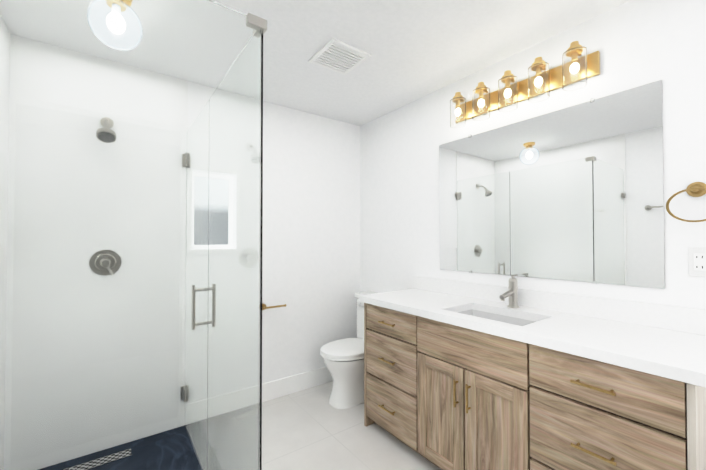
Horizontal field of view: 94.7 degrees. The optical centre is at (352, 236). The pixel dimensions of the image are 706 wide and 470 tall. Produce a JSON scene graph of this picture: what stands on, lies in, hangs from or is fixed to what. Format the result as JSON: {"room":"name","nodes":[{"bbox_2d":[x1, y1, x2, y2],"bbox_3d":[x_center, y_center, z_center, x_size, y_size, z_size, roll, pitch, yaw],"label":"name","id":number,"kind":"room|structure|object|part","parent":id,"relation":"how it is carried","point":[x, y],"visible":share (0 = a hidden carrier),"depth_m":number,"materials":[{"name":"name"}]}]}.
{"room":"bathroom","nodes":[
{"label":"bathroom","id":0,"kind":"room"},
{"bbox_2d":[262,101,359,383],"bbox_3d":[-0.430,0.114,2.789,1.151,2.330,0.120,1,-1,-36],"label":"wall","id":1,"kind":"structure","parent":0,"point":[311,231],"depth_m":2.75,"materials":[{"name":"paint"}]},
{"bbox_2d":[262,303,285,309],"bbox_3d":[-0.619,0.546,2.528,0.194,0.050,0.070,1,-1,-36],"label":"toilet paper holder","id":2,"kind":"object","parent":1,"relation":"attached to","point":[264,307],"visible":0.96,"depth_m":2.51,"materials":[{"name":"gold metal"}]},
{"bbox_2d":[262,366,332,401],"bbox_3d":[-0.522,1.207,2.624,1.477,0.140,0.014,1,-1,-36],"label":"baseboard","id":3,"kind":"structure","parent":1,"relation":"attached to","point":[277,388],"depth_m":2.65,"materials":[{"name":"paint"}]},
{"bbox_2d":[262,381,440,469],"bbox_3d":[-0.038,1.288,1.232,2.579,0.060,3.072,1,-1,-36],"label":"floor","id":4,"kind":"structure","parent":0,"point":[312,428],"depth_m":2.03,"materials":[{"name":"tile"}]},
{"bbox_2d":[320,291,376,408],"bbox_3d":[0.032,0.884,2.587,0.620,0.785,0.420,1,-1,-36],"label":"toilet","id":5,"kind":"object","parent":4,"relation":"on","point":[343,359],"visible":0.48,"depth_m":2.43,"materials":[{"name":"ceramic"}]},
{"bbox_3d":[-0.030,0.880,2.542,0.466,0.051,0.374,1,-1,-36],"label":"seat lid","id":6,"kind":"part","parent":5,"relation":"part of","materials":[{"name":"white plastic"}]},
{"bbox_3d":[-0.008,1.096,2.555,0.480,0.361,0.354,1,-1,-36],"label":"bowl","id":7,"kind":"part","parent":5,"relation":"part of","materials":[{"name":"ceramic"}]},
{"bbox_3d":[0.211,0.721,2.721,0.175,0.375,0.400,1,-1,-36],"label":"tank","id":8,"kind":"part","parent":5,"relation":"part of","materials":[{"name":"ceramic"}]},
{"bbox_3d":[0.206,0.513,2.720,0.187,0.040,0.420,1,-1,-36],"label":"tank lid","id":9,"kind":"part","parent":5,"relation":"part of","materials":[{"name":"ceramic"}]},
{"bbox_2d":[359,300,705,469],"bbox_3d":[0.729,0.850,1.704,0.547,0.830,1.550,1,-1,-36],"label":"bathroom vanity","id":10,"kind":"object","parent":4,"relation":"on","point":[461,375],"depth_m":1.39,"materials":[{"name":"brown wood"}]},
{"bbox_3d":[0.229,0.528,1.999,0.022,0.163,0.445,1,-1,-36],"label":"drawer","id":11,"kind":"part","parent":10,"relation":"part of","materials":[{"name":"brown wood"}]},
{"bbox_3d":[0.229,1.053,1.992,0.022,0.283,0.445,1,-1,-36],"label":"drawer","id":12,"kind":"part","parent":10,"relation":"part of","materials":[{"name":"brown wood"}]},
{"bbox_3d":[0.229,0.760,1.996,0.022,0.278,0.445,1,-1,-36],"label":"drawer","id":13,"kind":"part","parent":10,"relation":"part of","materials":[{"name":"brown wood"}]},
{"bbox_3d":[0.452,1.160,1.686,0.022,0.060,0.175,1,-1,-36],"label":"door rail","id":14,"kind":"part","parent":10,"relation":"part of","materials":[{"name":"brown wood"}]},
{"bbox_3d":[0.456,0.917,1.691,0.014,0.427,0.175,1,-1,-36],"label":"door panel","id":15,"kind":"part","parent":10,"relation":"part of","materials":[{"name":"brown wood"}]},
{"bbox_3d":[0.452,0.673,1.692,0.022,0.060,0.175,1,-1,-36],"label":"door rail","id":16,"kind":"part","parent":10,"relation":"part of","materials":[{"name":"brown wood"}]},
{"bbox_3d":[0.634,0.913,1.447,0.014,0.427,0.175,1,-1,-36],"label":"door panel","id":17,"kind":"part","parent":10,"relation":"part of","materials":[{"name":"brown wood"}]},
{"bbox_3d":[0.631,0.670,1.448,0.022,0.060,0.175,1,-1,-36],"label":"door rail","id":18,"kind":"part","parent":10,"relation":"part of","materials":[{"name":"brown wood"}]},
{"bbox_2d":[499,274,518,307],"bbox_3d":[0.862,0.306,1.790,0.168,0.180,0.062,1,-1,-36],"label":"faucet","id":19,"kind":"object","parent":10,"relation":"on","point":[511,293],"visible":0.98,"depth_m":1.79,"materials":[{"name":"silver metal"}]},
{"bbox_3d":[0.840,0.317,1.774,0.114,0.049,0.030,1,-1,-36],"label":"spout","id":20,"kind":"part","parent":19,"relation":"part of","materials":[{"name":"silver metal"}]},
{"bbox_3d":[0.855,1.041,1.137,0.022,0.283,0.447,1,-1,-36],"label":"drawer","id":21,"kind":"part","parent":10,"relation":"part of","materials":[{"name":"brown wood"}]},
{"bbox_3d":[0.855,0.749,1.141,0.022,0.278,0.447,1,-1,-36],"label":"drawer","id":22,"kind":"part","parent":10,"relation":"part of","materials":[{"name":"brown wood"}]},
{"bbox_3d":[0.855,0.516,1.144,0.022,0.163,0.447,1,-1,-36],"label":"drawer","id":23,"kind":"part","parent":10,"relation":"part of","materials":[{"name":"brown wood"}]},
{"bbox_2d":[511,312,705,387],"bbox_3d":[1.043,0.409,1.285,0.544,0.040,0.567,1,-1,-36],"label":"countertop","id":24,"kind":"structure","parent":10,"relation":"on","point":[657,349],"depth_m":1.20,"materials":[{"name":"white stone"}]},
{"bbox_2d":[457,309,534,325],"bbox_3d":[0.723,0.505,1.673,0.324,0.142,0.464,1,-1,-36],"label":"basin","id":25,"kind":"object","parent":24,"relation":"in","point":[510,318],"depth_m":1.80,"materials":[{"name":"ceramic"}]},
{"bbox_3d":[-1.053,1.258,1.367,0.860,0.004,1.413,1,-1,-36],"label":"pan","id":26,"kind":"object","parent":4,"relation":"on","visible":0},
{"bbox_2d":[0,0,266,469],"bbox_3d":[-1.025,0.272,1.393,0.904,1.968,1.411,1,-1,-36],"label":"shower enclosure","id":27,"kind":"object","parent":26,"relation":"on","point":[131,178],"visible":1,"depth_m":0.86,"materials":[{"name":"clear glass"}]},
{"bbox_3d":[-0.519,0.273,1.362,0.007,1.962,0.738,1,-1,-36],"label":"fixed panel","id":28,"kind":"part","parent":27,"relation":"part of","materials":[{"name":"clear glass"}]},
{"bbox_2d":[211,0,629,125],"bbox_3d":[-0.037,-1.112,1.264,2.579,0.080,3.073,1,-1,-36],"label":"ceiling","id":29,"kind":"structure","parent":0,"point":[417,49],"depth_m":1.77,"materials":[{"name":"paint"}]},
{"bbox_2d":[308,38,370,74],"bbox_3d":[-0.081,-1.057,1.930,0.270,0.012,0.270,1,-1,-36],"label":"ceiling vent","id":30,"kind":"object","parent":29,"relation":"in","point":[336,55],"visible":0.98,"depth_m":1.92,"materials":[{"name":"white plastic"}]},
{"bbox_3d":[-0.180,-1.058,1.857,0.025,0.012,0.220,1,-1,-36],"label":"frame","id":31,"kind":"part","parent":30,"relation":"part of","materials":[{"name":"white plastic"}]},
{"bbox_3d":[-0.153,-1.055,2.029,0.270,0.012,0.025,1,-1,-36],"label":"frame","id":32,"kind":"part","parent":30,"relation":"part of","materials":[{"name":"white plastic"}]},
{"bbox_3d":[-0.009,-1.058,1.831,0.270,0.012,0.025,1,-1,-36],"label":"frame","id":33,"kind":"part","parent":30,"relation":"part of","materials":[{"name":"white plastic"}]},
{"bbox_3d":[0.018,-1.056,2.002,0.025,0.012,0.220,1,-1,-36],"label":"frame","id":34,"kind":"part","parent":30,"relation":"part of","materials":[{"name":"white plastic"}]},
{"bbox_2d":[360,0,705,309],"bbox_3d":[0.955,0.103,1.974,0.120,2.330,3.073,1,-1,-36],"label":"wall","id":35,"kind":"structure","parent":0,"point":[636,43],"depth_m":1.68,"materials":[{"name":"paint"}]},
{"bbox_2d":[450,41,599,127],"bbox_3d":[0.892,-0.824,1.848,0.144,0.210,0.811,1,-1,-36],"label":"sconce","id":36,"kind":"object","parent":35,"relation":"attached to","point":[577,68],"visible":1,"depth_m":1.72,"materials":[{"name":"gold metal"}]},
{"bbox_3d":[0.679,-0.798,2.101,0.100,0.165,0.100,1,-1,-36],"label":"lamp shade","id":37,"kind":"part","parent":36,"relation":"part of","materials":[{"name":"clear glass"}]},
{"bbox_3d":[0.776,-0.799,1.967,0.100,0.165,0.100,1,-1,-36],"label":"lamp shade","id":38,"kind":"part","parent":36,"relation":"part of","materials":[{"name":"clear glass"}]},
{"bbox_3d":[0.874,-0.801,1.834,0.100,0.165,0.100,1,-1,-36],"label":"lamp shade","id":39,"kind":"part","parent":36,"relation":"part of","materials":[{"name":"clear glass"}]},
{"bbox_3d":[0.972,-0.803,1.701,0.100,0.165,0.100,1,-1,-36],"label":"lamp shade","id":40,"kind":"part","parent":36,"relation":"part of","materials":[{"name":"clear glass"}]},
{"bbox_3d":[1.069,-0.805,1.567,0.100,0.165,0.100,1,-1,-36],"label":"lamp shade","id":41,"kind":"part","parent":36,"relation":"part of","materials":[{"name":"clear glass"}]},
{"bbox_2d":[439,80,664,288],"bbox_3d":[0.967,-0.215,1.851,0.010,0.905,1.176,1,-1,-36],"label":"mirror","id":42,"kind":"object","parent":35,"relation":"attached to","point":[574,193],"visible":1,"depth_m":1.67,"materials":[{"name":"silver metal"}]},
{"bbox_2d":[413,276,705,335],"bbox_3d":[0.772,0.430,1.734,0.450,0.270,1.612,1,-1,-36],"label":"backsplash","id":43,"kind":"structure","parent":35,"relation":"attached to","point":[680,319],"depth_m":1.58,"materials":[{"name":"white stone"}]},
{"bbox_2d":[666,182,705,221],"bbox_3d":[1.347,-0.135,1.277,0.074,0.162,0.166,1,-1,-36],"label":"towel ring","id":44,"kind":"object","parent":35,"relation":"attached to","point":[696,189],"visible":1,"depth_m":1.29,"materials":[{"name":"gold metal"}]},
{"bbox_2d":[688,247,705,276],"bbox_3d":[1.391,0.102,1.267,0.010,0.116,0.116,1,-1,-36],"label":"outlet","id":45,"kind":"object","parent":35,"relation":"attached to","point":[697,261],"visible":1,"depth_m":1.29,"materials":[{"name":"white plastic"}]}
]}

